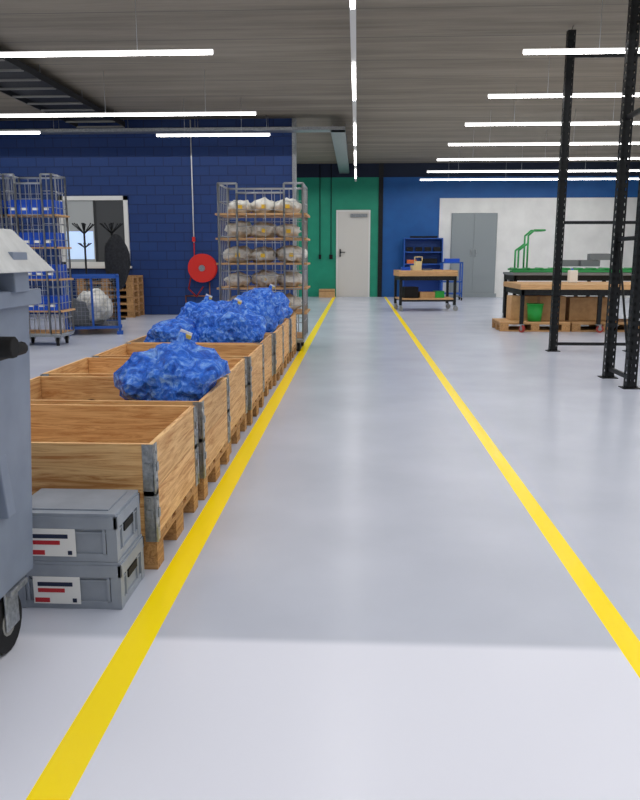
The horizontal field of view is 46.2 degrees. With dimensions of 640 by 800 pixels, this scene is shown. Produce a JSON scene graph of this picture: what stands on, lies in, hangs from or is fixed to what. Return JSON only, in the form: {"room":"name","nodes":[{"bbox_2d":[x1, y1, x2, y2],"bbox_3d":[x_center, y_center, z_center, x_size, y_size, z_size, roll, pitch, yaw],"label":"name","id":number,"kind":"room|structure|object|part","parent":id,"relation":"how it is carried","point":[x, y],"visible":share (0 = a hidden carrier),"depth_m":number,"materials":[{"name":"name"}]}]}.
{"room":"warehouse","nodes":[
{"label":"warehouse","id":0,"kind":"room"},
{"bbox_2d":[0,118,292,314],"bbox_3d":[-4.880,-3.990,16.603,8.600,4.160,0.200,1,11,3],"label":"wall","id":1,"kind":"structure","parent":0,"point":[154,172],"depth_m":16.31,"materials":[{"name":"blue brick"}]},
{"bbox_2d":[58,196,131,267],"bbox_3d":[-4.970,-3.688,16.513,1.592,1.556,0.090,1,11,3],"label":"window","id":2,"kind":"structure","parent":1,"relation":"in","point":[87,210],"depth_m":16.50,"materials":[{"name":"white"}]},
{"bbox_2d":[185,120,216,302],"bbox_3d":[-2.634,-3.927,16.273,0.744,4.120,0.243,1,11,3],"label":"hose reel","id":3,"kind":"object","parent":1,"relation":"attached to","point":[202,268],"visible":0.89,"depth_m":16.37,"materials":[{"name":"red metal"}]},
{"bbox_2d":[292,118,296,296],"bbox_3d":[-0.553,-3.951,16.397,0.075,4.160,0.260,1,11,3],"label":"trim","id":4,"kind":"structure","parent":1,"relation":"attached to","point":[294,150],"depth_m":16.09,"materials":[{"name":"metal"}]},
{"bbox_2d":[0,297,639,799],"bbox_3d":[0.753,-0.666,10.436,20.500,0.060,28.800,1,11,3],"label":"floor","id":5,"kind":"structure","parent":0,"point":[414,573],"depth_m":2.81,"materials":[{"name":"grey concrete"}]},
{"bbox_2d":[0,174,19,231],"bbox_3d":[-4.810,-2.023,10.945,0.780,2.415,0.530,1,11,3],"label":"trolley","id":6,"kind":"object","parent":5,"relation":"on","point":[2,213],"visible":0.06,"depth_m":10.69,"materials":[{"name":"metal"}]},
{"bbox_2d":[0,229,54,653],"bbox_3d":[-1.556,0.189,2.024,1.458,1.410,1.166,1,11,3],"label":"wheelie bin","id":7,"kind":"object","parent":5,"relation":"on","point":[17,258],"visible":1,"depth_m":2.37,"materials":[{"name":"plastic"}]},
{"bbox_2d":[2,173,74,345],"bbox_3d":[-4.071,-2.017,10.910,0.780,2.415,0.530,1,11,3],"label":"trolley","id":8,"kind":"object","parent":5,"relation":"on","point":[53,209],"visible":0.7,"depth_m":10.72,"materials":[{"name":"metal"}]},
{"bbox_2d":[18,534,144,609],"bbox_3d":[-0.915,0.648,2.883,0.400,0.187,0.303,1,11,3],"label":"crate","id":9,"kind":"object","parent":5,"relation":"on","point":[50,584],"visible":0.63,"depth_m":2.75,"materials":[{"name":"grey plastic"}]},
{"bbox_2d":[32,488,140,561],"bbox_3d":[-0.923,0.468,2.853,0.400,0.187,0.303,1,11,3],"label":"crate","id":10,"kind":"object","parent":9,"relation":"on","point":[86,525],"visible":0.77,"depth_m":2.72,"materials":[{"name":"grey plastic"}]},
{"bbox_2d":[72,223,94,291],"bbox_3d":[-4.806,-2.642,15.429,0.438,1.950,0.435,-6,13,-31],"label":"coat stand","id":11,"kind":"object","parent":5,"relation":"on","point":[84,232],"visible":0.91,"depth_m":15.30,"materials":[{"name":"metal"}]},
{"bbox_2d":[63,274,122,335],"bbox_3d":[-3.916,-1.671,12.957,0.940,0.970,1.340,-3,11,-15],"label":"container","id":12,"kind":"object","parent":5,"relation":"on","point":[93,308],"visible":0.82,"depth_m":12.52,"materials":[{"name":"blue metal"}]},
{"bbox_2d":[77,275,144,317],"bbox_3d":[-4.542,-2.266,16.334,1.200,0.874,0.800,1,11,3],"label":"pallet stack","id":13,"kind":"object","parent":5,"relation":"on","point":[134,289],"visible":0.48,"depth_m":16.01,"materials":[{"name":"brown wood"}]},
{"bbox_2d":[99,223,129,319],"bbox_3d":[-4.158,-2.615,15.293,0.623,1.950,0.442,9,14,40],"label":"coat stand","id":14,"kind":"object","parent":5,"relation":"on","point":[116,254],"visible":0.94,"depth_m":15.08,"materials":[{"name":"metal"}]},
{"bbox_2d":[30,404,199,569],"bbox_3d":[-1.250,0.359,3.473,1.224,0.533,0.824,1,11,3],"label":"box","id":15,"kind":"object","parent":5,"relation":"on","point":[151,450],"visible":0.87,"depth_m":3.26,"materials":[{"name":"brown wood"}]},
{"bbox_2d":[30,376,230,499],"bbox_3d":[-1.194,0.191,4.356,1.224,0.533,0.824,1,11,3],"label":"box","id":16,"kind":"object","parent":5,"relation":"on","point":[213,409],"visible":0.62,"depth_m":4.43,"materials":[{"name":"brown wood"}]},
{"bbox_2d":[113,329,230,400],"bbox_3d":[-0.849,-0.129,4.341,0.667,0.569,0.629,1,11,3],"label":"plastic bag","id":17,"kind":"object","parent":16,"relation":"in","point":[181,369],"visible":0.64,"depth_m":4.12,"materials":[{"name":"blue plastic"}]},
{"bbox_2d":[40,357,247,454],"bbox_3d":[-1.170,0.023,5.240,1.224,0.533,0.824,1,11,3],"label":"box","id":18,"kind":"object","parent":5,"relation":"on","point":[87,366],"visible":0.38,"depth_m":5.37,"materials":[{"name":"brown wood"}]},
{"bbox_2d":[92,344,264,425],"bbox_3d":[-1.109,-0.146,6.122,1.224,0.533,0.824,1,11,3],"label":"box","id":19,"kind":"object","parent":5,"relation":"on","point":[254,353],"visible":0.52,"depth_m":6.24,"materials":[{"name":"brown wood"}]},
{"bbox_2d":[125,334,272,395],"bbox_3d":[-1.087,-0.314,7.006,1.224,0.533,0.824,1,11,3],"label":"box","id":20,"kind":"object","parent":5,"relation":"on","point":[267,342],"visible":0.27,"depth_m":6.97,"materials":[{"name":"brown wood"}]},
{"bbox_2d":[143,317,197,341],"bbox_3d":[-1.304,-0.541,6.942,0.587,0.460,0.632,9,14,39],"label":"plastic bag","id":21,"kind":"object","parent":20,"relation":"in","point":[168,330],"visible":0.38,"depth_m":6.73,"materials":[{"name":"blue plastic"}]},
{"bbox_2d":[195,298,265,342],"bbox_3d":[-0.846,-0.649,6.945,0.649,0.590,0.699,6,12,29],"label":"plastic bag","id":22,"kind":"object","parent":20,"relation":"in","point":[239,323],"visible":0.68,"depth_m":6.71,"materials":[{"name":"blue plastic"}]},
{"bbox_2d":[215,182,309,350],"bbox_3d":[-0.768,-1.836,10.441,1.220,2.235,0.830,1,11,3],"label":"trolley","id":23,"kind":"object","parent":5,"relation":"on","point":[263,208],"visible":0.72,"depth_m":10.21,"materials":[{"name":"metal"}]},
{"bbox_2d":[265,326,283,385],"bbox_3d":[-1.026,-0.482,7.888,1.224,0.533,0.824,1,11,3],"label":"box","id":24,"kind":"object","parent":5,"relation":"on","point":[278,335],"visible":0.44,"depth_m":7.78,"materials":[{"name":"brown wood"}]},
{"bbox_2d":[175,294,222,322],"bbox_3d":[-1.203,-0.820,7.863,0.656,0.585,0.657,1,11,3],"label":"plastic bag","id":25,"kind":"object","parent":24,"relation":"in","point":[192,310],"visible":0.41,"depth_m":7.71,"materials":[{"name":"blue plastic"}]},
{"bbox_2d":[221,295,277,332],"bbox_3d":[-0.762,-0.783,7.832,0.608,0.613,0.690,7,13,33],"label":"plastic bag","id":26,"kind":"object","parent":24,"relation":"in","point":[262,307],"visible":0.28,"depth_m":7.67,"materials":[{"name":"blue plastic"}]},
{"bbox_2d":[278,319,289,371],"bbox_3d":[-0.993,-0.651,8.772,1.224,0.533,0.824,1,11,3],"label":"box","id":27,"kind":"object","parent":5,"relation":"on","point":[286,323],"visible":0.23,"depth_m":8.79,"materials":[{"name":"brown wood"}]},
{"bbox_2d":[215,301,230,307],"bbox_3d":[-1.190,-0.914,8.770,0.606,0.512,0.616,1,11,3],"label":"plastic bag","id":28,"kind":"object","parent":27,"relation":"in","point":[224,304],"visible":0.04,"depth_m":8.63,"materials":[{"name":"blue plastic"}]},
{"bbox_2d":[242,287,287,324],"bbox_3d":[-0.702,-0.976,8.699,0.630,0.659,0.686,4,12,22],"label":"plastic bag","id":29,"kind":"object","parent":27,"relation":"in","point":[281,312],"visible":0.25,"depth_m":8.51,"materials":[{"name":"blue plastic"}]},
{"bbox_2d":[285,313,296,360],"bbox_3d":[-0.937,-0.819,9.654,1.224,0.533,0.824,1,11,3],"label":"box","id":30,"kind":"object","parent":5,"relation":"on","point":[293,319],"visible":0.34,"depth_m":9.59,"materials":[{"name":"brown wood"}]},
{"bbox_2d":[268,284,292,317],"bbox_3d":[-0.695,-1.157,9.588,0.644,0.652,0.640,-4,11,-18],"label":"plastic bag","id":31,"kind":"object","parent":30,"relation":"in","point":[285,301],"visible":0.2,"depth_m":9.44,"materials":[{"name":"blue plastic"}]},
{"bbox_2d":[319,289,334,297],"bbox_3d":[0.225,-3.425,24.051,0.500,0.260,0.362,1,11,3],"label":"cardboard box","id":32,"kind":"object","parent":5,"relation":"on","point":[323,293],"visible":1,"depth_m":23.88,"materials":[{"name":"brown cardboard"}]},
{"bbox_2d":[402,236,442,290],"bbox_3d":[3.247,-4.217,23.792,1.213,1.912,0.500,1,11,3],"label":"tall cabinet","id":33,"kind":"object","parent":5,"relation":"on","point":[430,248],"visible":0.73,"depth_m":23.88,"materials":[{"name":"blue metal"}]},
{"bbox_2d":[393,257,457,310],"bbox_3d":[2.564,-2.826,18.179,1.443,1.282,0.933,-1,11,-3],"label":"cart","id":34,"kind":"object","parent":5,"relation":"on","point":[414,272],"visible":1,"depth_m":17.87,"materials":[{"name":"brown wood"}]},
{"bbox_2d":[439,259,462,300],"bbox_3d":[3.917,-3.601,22.394,0.669,1.226,0.580,1,11,3],"label":"trolley","id":35,"kind":"object","parent":5,"relation":"on","point":[445,260],"visible":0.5,"depth_m":22.20,"materials":[{"name":"blue metal"}]},
{"bbox_2d":[492,318,570,331],"bbox_3d":[3.745,-1.342,13.380,1.200,0.165,0.800,1,11,3],"label":"wooden pallet","id":36,"kind":"object","parent":5,"relation":"on","point":[501,324],"visible":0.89,"depth_m":13.02,"materials":[{"name":"brown wood"}]},
{"bbox_2d":[527,303,543,321],"bbox_3d":[3.754,-1.533,13.109,0.296,0.305,0.296,1,11,3],"label":"plastic bucket","id":37,"kind":"object","parent":36,"relation":"on","point":[534,310],"visible":1,"depth_m":13.01,"materials":[{"name":"green plastic"}]},
{"bbox_2d":[506,295,565,319],"bbox_3d":[3.873,-1.661,13.475,0.950,0.420,0.422,1,11,3],"label":"cardboard box","id":38,"kind":"object","parent":36,"relation":"on","point":[513,301],"visible":0.5,"depth_m":13.27,"materials":[{"name":"brown cardboard"}]},
{"bbox_2d":[502,282,630,332],"bbox_3d":[5.433,-1.681,13.426,4.000,0.813,1.626,1,11,3],"label":"workbench","id":39,"kind":"object","parent":5,"relation":"on","point":[600,289],"visible":0.59,"depth_m":12.72,"materials":[{"name":"brown wood"}]},
{"bbox_2d":[567,268,577,282],"bbox_3d":[4.586,-2.260,13.612,0.140,0.250,0.180,1,11,3],"label":"canister","id":40,"kind":"object","parent":39,"relation":"on","point":[572,277],"visible":1,"depth_m":13.53,"materials":[{"name":"white plastic"}]},
{"bbox_2d":[502,272,631,316],"bbox_3d":[5.437,-2.020,14.782,3.467,0.971,1.114,1,11,3],"label":"workbench","id":41,"kind":"object","parent":5,"relation":"on","point":[515,277],"visible":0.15,"depth_m":14.26,"materials":[{"name":"grey metal"}]},
{"bbox_2d":[508,229,631,272],"bbox_3d":[5.204,-2.905,14.630,2.900,0.817,0.636,1,11,3],"label":"frames","id":42,"kind":"object","parent":41,"relation":"on","point":[523,269],"visible":0.98,"depth_m":14.56,"materials":[{"name":"green metal"}]},
{"bbox_2d":[562,254,610,265],"bbox_3d":[5.256,-2.799,14.992,1.011,0.250,0.344,1,11,3],"label":"trays","id":43,"kind":"object","parent":42,"relation":"on","point":[592,259],"visible":0.87,"depth_m":14.86,"materials":[{"name":"grey"}]},
{"bbox_2d":[545,0,639,388],"bbox_3d":[3.653,-2.435,8.444,1.220,4.161,3.123,1,11,3],"label":"rack","id":44,"kind":"object","parent":5,"relation":"on","point":[631,55],"visible":1,"depth_m":7.75,"materials":[{"name":"black metal"}]},
{"bbox_3d":[3.200,-2.688,9.930,0.170,4.100,0.155,1,11,3],"label":"upright post","id":45,"kind":"part","parent":44,"relation":"part of","materials":[{"name":"black metal"}]},
{"bbox_3d":[3.088,-2.277,7.659,0.170,4.144,0.155,1,11,3],"label":"upright post","id":46,"kind":"part","parent":44,"relation":"part of","materials":[{"name":"black metal"}]},
{"bbox_3d":[3.057,-2.154,7.014,0.170,4.144,0.155,1,11,3],"label":"upright post","id":47,"kind":"part","parent":44,"relation":"part of","materials":[{"name":"black metal"}]},
{"bbox_3d":[4.249,-2.678,9.880,0.170,4.100,0.155,1,11,3],"label":"upright post","id":48,"kind":"part","parent":44,"relation":"part of","materials":[{"name":"black metal"}]},
{"bbox_2d":[565,319,638,331],"bbox_3d":[4.974,-1.331,13.321,1.200,0.165,0.800,1,11,3],"label":"wooden pallet","id":49,"kind":"object","parent":5,"relation":"on","point":[575,326],"visible":0.38,"depth_m":12.97,"materials":[{"name":"brown wood"}]},
{"bbox_2d":[565,296,609,319],"bbox_3d":[4.772,-1.643,13.435,0.700,0.400,0.420,1,11,3],"label":"cardboard box","id":50,"kind":"object","parent":49,"relation":"on","point":[577,307],"visible":0.71,"depth_m":13.24,"materials":[{"name":"brown cardboard"}]},
{"bbox_2d":[0,0,639,163],"bbox_3d":[0.753,-4.812,9.645,20.500,0.060,28.800,1,11,3],"label":"ceiling","id":51,"kind":"structure","parent":0,"point":[426,69],"depth_m":11.52,"materials":[{"name":"concrete"}]},
{"bbox_2d":[0,131,39,133],"bbox_3d":[-6.405,-5.218,13.731,2.560,0.672,0.048,1,11,3],"label":"linear pendant light","id":52,"kind":"object","parent":51,"relation":"hanging from","point":[1,132],"visible":1,"depth_m":13.72,"materials":[{"name":"white plastic"}]},
{"bbox_2d":[0,50,124,127],"bbox_3d":[-4.903,-4.571,9.172,1.020,0.235,13.265,1,11,3],"label":"cable tray","id":53,"kind":"object","parent":51,"relation":"attached to","point":[18,80],"visible":0.92,"depth_m":12.77,"materials":[{"name":"black metal"}]},
{"bbox_2d":[0,2,212,56],"bbox_3d":[-4.594,-4.211,8.447,6.814,0.672,0.048,1,11,3],"label":"linear pendant light","id":54,"kind":"object","parent":51,"relation":"hanging from","point":[137,52],"visible":1,"depth_m":8.38,"materials":[{"name":"white plastic"}]},
{"bbox_2d":[0,70,255,116],"bbox_3d":[-5.050,-4.895,12.038,8.078,0.672,0.048,1,11,3],"label":"linear pendant light","id":55,"kind":"object","parent":51,"relation":"hanging from","point":[205,112],"visible":1,"depth_m":11.98,"materials":[{"name":"white plastic"}]},
{"bbox_2d":[0,115,348,173],"bbox_3d":[-4.138,-6.557,19.778,9.735,0.307,8.316,1,11,3],"label":"cable tray","id":56,"kind":"object","parent":51,"relation":"attached to","point":[338,133],"visible":0.98,"depth_m":15.76,"materials":[{"name":"metal"}]},
{"bbox_2d":[156,98,269,136],"bbox_3d":[-1.998,-5.259,13.946,2.137,0.672,0.048,1,11,3],"label":"linear pendant light","id":57,"kind":"object","parent":51,"relation":"hanging from","point":[241,133],"visible":1,"depth_m":13.98,"materials":[{"name":"white plastic"}]},
{"bbox_2d":[349,0,356,181],"bbox_3d":[0.625,-5.180,13.403,0.060,0.624,19.300,1,11,3],"label":"rail","id":58,"kind":"object","parent":51,"relation":"hanging from","point":[352,11],"visible":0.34,"depth_m":8.30,"materials":[{"name":"grey metal"}]},
{"bbox_2d":[350,0,354,8],"bbox_3d":[0.221,-3.288,5.279,0.048,0.047,3.171,1,11,3],"label":"linear pendant light","id":59,"kind":"object","parent":58,"relation":"hanging from","point":[352,2],"visible":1,"depth_m":6.71,"materials":[{"name":"white plastic"}]},
{"bbox_2d":[352,62,355,100],"bbox_3d":[0.447,-4.160,9.852,0.048,0.047,2.014,1,11,3],"label":"linear pendant light","id":60,"kind":"object","parent":58,"relation":"hanging from","point":[353,63],"visible":1,"depth_m":9.65,"materials":[{"name":"white plastic"}]},
{"bbox_2d":[353,123,355,145],"bbox_3d":[0.653,-4.960,14.045,0.048,0.047,2.347,1,11,3],"label":"linear pendant light","id":61,"kind":"object","parent":58,"relation":"hanging from","point":[354,124],"visible":1,"depth_m":13.60,"materials":[{"name":"white plastic"}]},
{"bbox_2d":[354,150,355,164],"bbox_3d":[0.817,-5.591,17.354,0.048,0.047,2.334,1,11,3],"label":"linear pendant light","id":62,"kind":"object","parent":58,"relation":"hanging from","point":[354,150],"visible":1,"depth_m":17.02,"materials":[{"name":"white plastic"}]},
{"bbox_2d":[420,175,557,179],"bbox_3d":[4.948,-6.524,22.006,3.980,0.128,0.048,1,11,3],"label":"linear pendant light","id":63,"kind":"object","parent":51,"relation":"hanging from","point":[526,178],"depth_m":21.98,"materials":[{"name":"white plastic"}]},
{"bbox_2d":[427,165,558,172],"bbox_3d":[4.590,-6.144,19.935,3.447,0.176,0.048,1,11,3],"label":"linear pendant light","id":64,"kind":"object","parent":51,"relation":"hanging from","point":[458,170],"depth_m":19.92,"materials":[{"name":"white plastic"}]},
{"bbox_2d":[437,158,558,160],"bbox_3d":[4.140,-5.611,17.485,2.790,0.048,0.048,1,11,3],"label":"linear pendant light","id":65,"kind":"object","parent":51,"relation":"hanging from","point":[438,159],"depth_m":17.47,"materials":[{"name":"white plastic"}]},
{"bbox_2d":[448,142,559,145],"bbox_3d":[3.708,-5.167,15.147,2.217,0.053,0.048,1,11,3],"label":"linear pendant light","id":66,"kind":"object","parent":51,"relation":"hanging from","point":[538,143],"depth_m":15.12,"materials":[{"name":"white plastic"}]},
{"bbox_2d":[465,122,560,125],"bbox_3d":[3.302,-4.730,12.859,1.609,0.054,0.048,1,11,3],"label":"linear pendant light","id":67,"kind":"object","parent":51,"relation":"hanging from","point":[544,123],"depth_m":12.84,"materials":[{"name":"white plastic"}]},
{"bbox_2d":[488,92,562,97],"bbox_3d":[2.902,-4.307,10.614,1.035,0.068,0.048,1,11,3],"label":"linear pendant light","id":68,"kind":"object","parent":51,"relation":"hanging from","point":[548,95],"depth_m":10.60,"materials":[{"name":"white plastic"}]},
{"bbox_2d":[523,0,639,54],"bbox_3d":[5.593,-4.149,8.127,6.675,0.672,0.048,1,11,3],"label":"linear pendant light","id":69,"kind":"object","parent":51,"relation":"hanging from","point":[599,50],"visible":1,"depth_m":8.29,"materials":[{"name":"white plastic"}]},
{"bbox_2d":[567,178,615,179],"bbox_3d":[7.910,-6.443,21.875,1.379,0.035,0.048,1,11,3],"label":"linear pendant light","id":70,"kind":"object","parent":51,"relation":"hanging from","point":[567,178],"depth_m":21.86,"materials":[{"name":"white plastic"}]},
{"bbox_2d":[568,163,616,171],"bbox_3d":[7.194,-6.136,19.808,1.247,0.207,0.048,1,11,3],"label":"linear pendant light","id":71,"kind":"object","parent":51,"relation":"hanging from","point":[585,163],"depth_m":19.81,"materials":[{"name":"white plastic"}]},
{"bbox_2d":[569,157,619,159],"bbox_3d":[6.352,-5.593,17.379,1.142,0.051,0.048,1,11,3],"label":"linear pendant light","id":72,"kind":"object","parent":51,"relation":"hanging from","point":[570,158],"depth_m":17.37,"materials":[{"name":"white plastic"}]},
{"bbox_2d":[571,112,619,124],"bbox_3d":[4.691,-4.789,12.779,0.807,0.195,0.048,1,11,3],"label":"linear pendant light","id":73,"kind":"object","parent":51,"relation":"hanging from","point":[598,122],"depth_m":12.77,"materials":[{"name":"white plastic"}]},
{"bbox_2d":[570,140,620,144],"bbox_3d":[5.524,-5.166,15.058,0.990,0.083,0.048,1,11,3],"label":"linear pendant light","id":74,"kind":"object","parent":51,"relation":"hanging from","point":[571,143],"depth_m":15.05,"materials":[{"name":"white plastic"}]},
{"bbox_2d":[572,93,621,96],"bbox_3d":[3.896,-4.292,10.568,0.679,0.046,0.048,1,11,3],"label":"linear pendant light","id":75,"kind":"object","parent":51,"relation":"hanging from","point":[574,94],"depth_m":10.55,"materials":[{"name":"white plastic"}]},
{"bbox_2d":[297,176,638,297],"bbox_3d":[1.445,-5.411,24.056,20.500,4.160,0.230,1,11,3],"label":"wall","id":76,"kind":"structure","parent":0,"point":[412,206],"depth_m":23.73,"materials":[{"name":"paint"}]},
{"bbox_2d":[329,164,332,258],"bbox_3d":[0.353,-5.979,23.876,0.110,2.937,0.060,1,11,3],"label":"cable conduit","id":77,"kind":"object","parent":76,"relation":"attached to","point":[330,256],"visible":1,"depth_m":23.74,"materials":[{"name":"black plastic"}]},
{"bbox_2d":[336,210,370,296],"bbox_3d":[1.060,-4.688,24.060,1.086,2.738,0.122,1,11,3],"label":"door","id":78,"kind":"structure","parent":76,"relation":"in","point":[352,226],"depth_m":24.05,"materials":[{"name":"white"}]},
{"bbox_2d":[377,163,383,296],"bbox_3d":[1.929,-5.386,23.924,0.140,4.160,0.048,1,11,3],"label":"trim","id":79,"kind":"structure","parent":76,"relation":"attached to","point":[381,165],"depth_m":23.89,"materials":[{"name":"paint"}]},
{"bbox_2d":[297,162,639,177],"bbox_3d":[1.440,-7.230,23.612,20.500,0.420,0.018,1,11,3],"label":"trim","id":80,"kind":"structure","parent":76,"relation":"attached to","point":[363,169],"depth_m":23.46,"materials":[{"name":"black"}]},
{"bbox_2d":[449,213,497,296],"bbox_3d":[4.877,-4.599,23.875,1.534,2.632,0.090,1,11,3],"label":"door","id":81,"kind":"structure","parent":76,"relation":"in","point":[473,235],"depth_m":23.84,"materials":[{"name":"grey metal"}]}
]}

